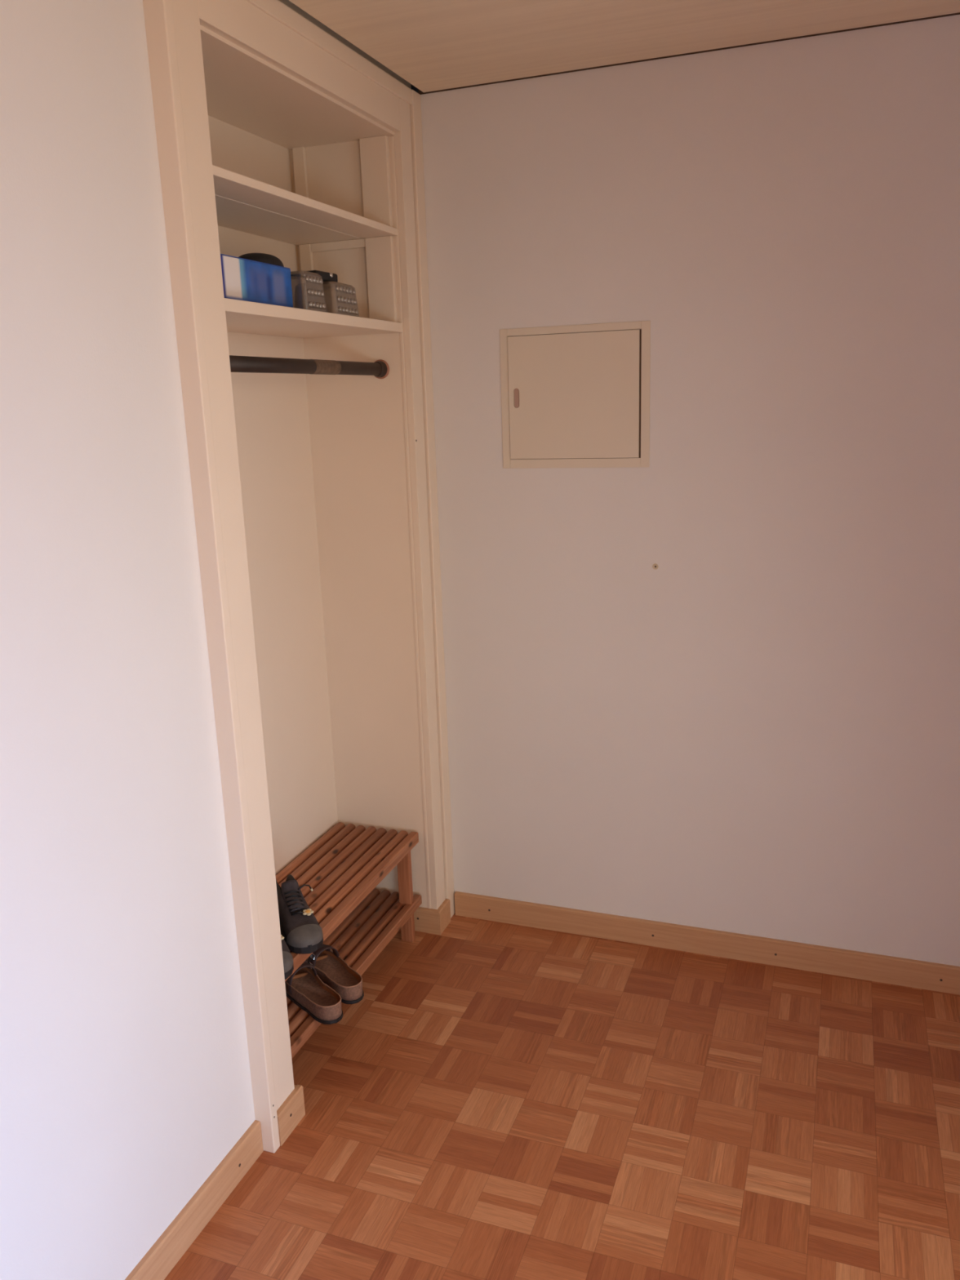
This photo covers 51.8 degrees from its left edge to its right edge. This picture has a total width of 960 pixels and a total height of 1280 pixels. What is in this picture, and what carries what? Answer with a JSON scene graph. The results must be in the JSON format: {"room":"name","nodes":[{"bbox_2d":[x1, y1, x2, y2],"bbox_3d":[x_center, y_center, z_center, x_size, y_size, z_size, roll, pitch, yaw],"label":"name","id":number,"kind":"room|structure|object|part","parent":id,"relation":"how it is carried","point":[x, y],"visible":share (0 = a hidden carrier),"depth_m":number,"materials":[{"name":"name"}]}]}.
{"room":"entrance hallway","nodes":[
{"label":"entrance hallway","id":0,"kind":"room"},
{"bbox_2d":[0,0,255,1279],"bbox_3d":[-1.302,0.325,0.538,0.413,2.484,3.275,3,15,20],"label":"wall","id":1,"kind":"structure","parent":0,"point":[126,1079],"depth_m":1.68,"materials":[{"name":"white paint"}]},
{"bbox_2d":[124,1120,263,1279],"bbox_3d":[-1.063,1.504,0.749,0.015,0.079,3.274,3,15,20],"label":"baseboard","id":2,"kind":"structure","parent":1,"relation":"attached to","point":[159,1260],"depth_m":2.03,"materials":[{"name":"brown wood"}]},
{"bbox_2d":[142,0,454,1153],"bbox_3d":[-0.344,-0.160,2.470,0.074,2.450,1.125,3,15,20],"label":"trim","id":3,"kind":"structure","parent":1,"relation":"attached to","point":[158,14],"depth_m":2.01,"materials":[{"name":"beige paint"}]},
{"bbox_2d":[172,0,444,1110],"bbox_3d":[-0.337,-0.155,2.449,0.021,2.450,1.040,3,15,20],"label":"trim","id":4,"kind":"structure","parent":1,"relation":"attached to","point":[239,22],"depth_m":2.11,"materials":[{"name":"beige paint"}]},
{"bbox_2d":[208,115,337,875],"bbox_3d":[-0.687,-0.196,2.590,0.110,2.484,1.125,3,15,20],"label":"wall","id":5,"kind":"structure","parent":0,"point":[271,410],"depth_m":2.79,"materials":[{"name":"beige paint"}]},
{"bbox_2d":[212,164,397,245],"bbox_3d":[-0.517,-1.003,2.314,0.312,0.018,0.874,3,15,20],"label":"closet shelf","id":6,"kind":"object","parent":5,"relation":"attached to","point":[243,203],"visible":0.52,"depth_m":2.34,"materials":[{"name":"beige paint"}]},
{"bbox_2d":[224,297,402,337],"bbox_3d":[-0.509,-0.765,2.372,0.312,0.025,0.874,3,15,20],"label":"closet shelf","id":7,"kind":"object","parent":5,"relation":"attached to","point":[242,316],"visible":0.51,"depth_m":2.35,"materials":[{"name":"beige paint"}]},
{"bbox_2d":[220,253,293,307],"bbox_3d":[-0.549,-0.796,2.183,0.145,0.126,0.318,3,15,20],"label":"cardboard box","id":8,"kind":"object","parent":7,"relation":"on","point":[243,279],"depth_m":2.16,"materials":[{"name":"blue cardboard"}]},
{"bbox_3d":[-0.503,-0.863,2.248,0.100,0.030,0.137,3,15,20],"label":"black cap","id":9,"kind":"part","parent":8,"relation":"part of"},
{"bbox_2d":[290,271,328,312],"bbox_3d":[-0.450,-0.823,2.356,0.150,0.092,0.118,3,15,20],"label":"basket","id":10,"kind":"object","parent":7,"relation":"on","point":[315,295],"visible":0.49,"depth_m":2.33,"materials":[{"name":"grey plastic"}]},
{"bbox_2d":[294,281,362,317],"bbox_3d":[-0.386,-0.851,2.484,0.130,0.080,0.155,2,14,17],"label":"basket","id":11,"kind":"object","parent":7,"relation":"on","point":[345,294],"visible":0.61,"depth_m":2.47,"materials":[{"name":"grey plastic"}]},
{"bbox_2d":[290,270,337,282],"bbox_3d":[-0.406,-0.881,2.392,0.044,0.023,0.175,5,15,27],"label":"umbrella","id":12,"kind":"object","parent":11,"relation":"on","point":[326,277],"visible":0.6,"depth_m":2.41,"materials":[{"name":"fabric"}]},
{"bbox_3d":[-0.429,-0.865,2.347,0.080,0.010,0.027,-15,19,-42],"label":"cord","id":13,"kind":"part","parent":12,"relation":"part of","materials":[{"name":"black"}]},
{"bbox_2d":[200,0,394,149],"bbox_3d":[-0.526,-1.312,2.239,0.316,0.160,0.876,3,15,20],"label":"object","id":14,"kind":"structure","parent":0,"point":[244,91],"depth_m":2.30,"materials":[{"name":"beige paint"}]},
{"bbox_2d":[289,70,431,908],"bbox_3d":[-0.317,-0.301,2.971,0.314,2.484,0.129,3,15,20],"label":"wall","id":15,"kind":"structure","parent":0,"point":[357,427],"depth_m":2.92,"materials":[{"name":"beige paint"}]},
{"bbox_2d":[292,135,392,226],"bbox_3d":[-0.374,-1.223,2.676,0.283,0.228,0.016,3,15,20],"label":"support","id":16,"kind":"object","parent":15,"relation":"attached to","point":[374,151],"visible":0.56,"depth_m":2.64,"materials":[{"name":"beige paint"}]},
{"bbox_2d":[298,235,397,322],"bbox_3d":[-0.366,-0.986,2.734,0.283,0.223,0.016,3,15,20],"label":"support","id":17,"kind":"object","parent":15,"relation":"attached to","point":[380,255],"visible":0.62,"depth_m":2.70,"materials":[{"name":"beige paint"}]},
{"bbox_2d":[390,136,431,908],"bbox_3d":[-0.347,-0.136,2.472,0.008,2.244,0.896,3,15,20],"label":"trim","id":18,"kind":"structure","parent":15,"relation":"attached to","point":[391,137],"depth_m":2.84,"materials":[{"name":"beige paint"}]},
{"bbox_2d":[413,898,450,934],"bbox_3d":[-0.274,0.876,3.218,0.348,0.079,0.088,3,15,20],"label":"baseboard","id":19,"kind":"structure","parent":15,"relation":"attached to","point":[427,920],"depth_m":3.14,"materials":[{"name":"brown wood"}]},
{"bbox_2d":[164,912,959,1279],"bbox_3d":[0.024,1.500,0.955,2.720,0.080,4.600,3,15,20],"label":"floor","id":20,"kind":"structure","parent":0,"point":[497,1100],"depth_m":2.29,"materials":[{"name":"wood"}]},
{"bbox_2d":[275,822,422,1058],"bbox_3d":[-0.467,0.856,2.765,0.285,0.345,0.857,3,15,20],"label":"shoe rack","id":21,"kind":"object","parent":20,"relation":"on","point":[344,868],"visible":0.51,"depth_m":2.89,"materials":[{"name":"brown wood"}]},
{"bbox_2d":[280,933,293,979],"bbox_3d":[-0.528,0.710,2.391,0.100,0.118,0.268,-9,15,-27],"label":"shoe","id":22,"kind":"object","parent":21,"relation":"on","point":[288,965],"visible":0.11,"depth_m":2.32,"materials":[{"name":"grey fabric"}]},
{"bbox_2d":[275,874,323,954],"bbox_3d":[-0.464,0.678,2.513,0.100,0.118,0.268,-7,15,-19],"label":"shoe","id":23,"kind":"object","parent":21,"relation":"on","point":[302,933],"visible":0.94,"depth_m":2.46,"materials":[{"name":"grey fabric"}]},
{"bbox_2d":[284,959,342,1024],"bbox_3d":[-0.440,0.901,2.572,0.087,0.083,0.256,-12,17,-36],"label":"sandal","id":24,"kind":"object","parent":21,"relation":"on","point":[304,988],"visible":0.75,"depth_m":2.55},
{"bbox_2d":[305,943,364,1004],"bbox_3d":[-0.396,0.880,2.654,0.087,0.083,0.256,-13,17,-37],"label":"sandal","id":25,"kind":"object","parent":21,"relation":"on","point":[331,968],"visible":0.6,"depth_m":2.64},
{"bbox_3d":[-0.350,0.711,2.684,0.026,0.032,0.854,3,15,20],"label":"rail","id":26,"kind":"part","parent":21,"relation":"part of","materials":[{"name":"brown wood"}]},
{"bbox_3d":[-0.343,0.916,2.734,0.026,0.028,0.854,3,15,20],"label":"rail","id":27,"kind":"part","parent":21,"relation":"part of","materials":[{"name":"brown wood"}]},
{"bbox_3d":[-0.230,0.791,3.069,0.040,0.312,0.020,3,15,20],"label":"leg","id":28,"kind":"part","parent":21,"relation":"part of","materials":[{"name":"brown wood"}]},
{"bbox_2d":[288,0,959,92],"bbox_3d":[0.099,-0.924,0.302,2.147,0.028,4.393,3,15,20],"label":"ceiling","id":29,"kind":"structure","parent":0,"point":[432,45],"depth_m":2.24,"materials":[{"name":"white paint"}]},
{"bbox_2d":[420,14,959,966],"bbox_3d":[0.753,-0.254,2.704,2.730,2.450,0.100,3,15,20],"label":"wall","id":30,"kind":"structure","parent":0,"point":[755,731],"depth_m":2.66,"materials":[{"name":"white paint"}]},
{"bbox_2d":[499,320,650,468],"bbox_3d":[0.258,-0.669,2.727,0.422,0.383,0.005,3,15,20],"label":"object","id":31,"kind":"object","parent":30,"relation":"attached to","point":[573,396],"visible":1,"depth_m":2.72,"materials":[{"name":"beige paint"}]},
{"bbox_3d":[0.103,-0.681,2.782,0.013,0.054,0.002,3,15,20],"label":"finger pull","id":32,"kind":"part","parent":31,"relation":"part of","materials":[{"name":"brown metal"}]},
{"bbox_2d":[652,563,658,569],"bbox_3d":[0.490,-0.205,2.761,0.017,0.017,0.002,3,15,20],"label":"plug","id":33,"kind":"object","parent":30,"relation":"attached to","point":[655,566],"visible":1,"depth_m":2.76,"materials":[{"name":"plastic"}]},
{"bbox_2d":[410,12,959,94],"bbox_3d":[-0.063,-0.977,0.353,2.730,0.120,4.600,3,15,20],"label":"trim","id":34,"kind":"structure","parent":30,"relation":"attached to","point":[413,87],"depth_m":2.43,"materials":[{"name":"white paint"}]},
{"bbox_2d":[454,891,959,995],"bbox_3d":[0.930,0.920,2.875,2.153,0.079,0.015,3,15,20],"label":"baseboard","id":35,"kind":"structure","parent":30,"relation":"attached to","point":[939,977],"depth_m":2.95,"materials":[{"name":"brown wood"}]},
{"bbox_3d":[-0.660,-0.069,2.066,0.314,2.484,0.110,3,15,20],"label":"wall","id":36,"kind":"structure","parent":0,"visible":0},
{"bbox_2d":[276,1084,305,1146],"bbox_3d":[-0.600,1.097,2.358,0.349,0.079,0.108,3,15,20],"label":"baseboard","id":37,"kind":"structure","parent":36,"relation":"attached to","point":[290,1113],"depth_m":2.29,"materials":[{"name":"brown wood"}]},
{"bbox_2d":[229,355,389,378],"bbox_3d":[-0.428,-0.656,2.370,0.052,0.052,0.874,3,15,20],"label":"rail","id":38,"kind":"object","parent":36,"relation":"attached to","point":[380,368],"visible":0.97,"depth_m":2.36,"materials":[{"name":"brown metal"}]},
{"bbox_2d":[375,359,389,378],"bbox_3d":[-0.278,-0.757,2.764,0.052,0.052,0.006,3,15,20],"label":"socket","id":39,"kind":"object","parent":38,"relation":"attached to","point":[386,368],"depth_m":2.75,"materials":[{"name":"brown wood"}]}
]}

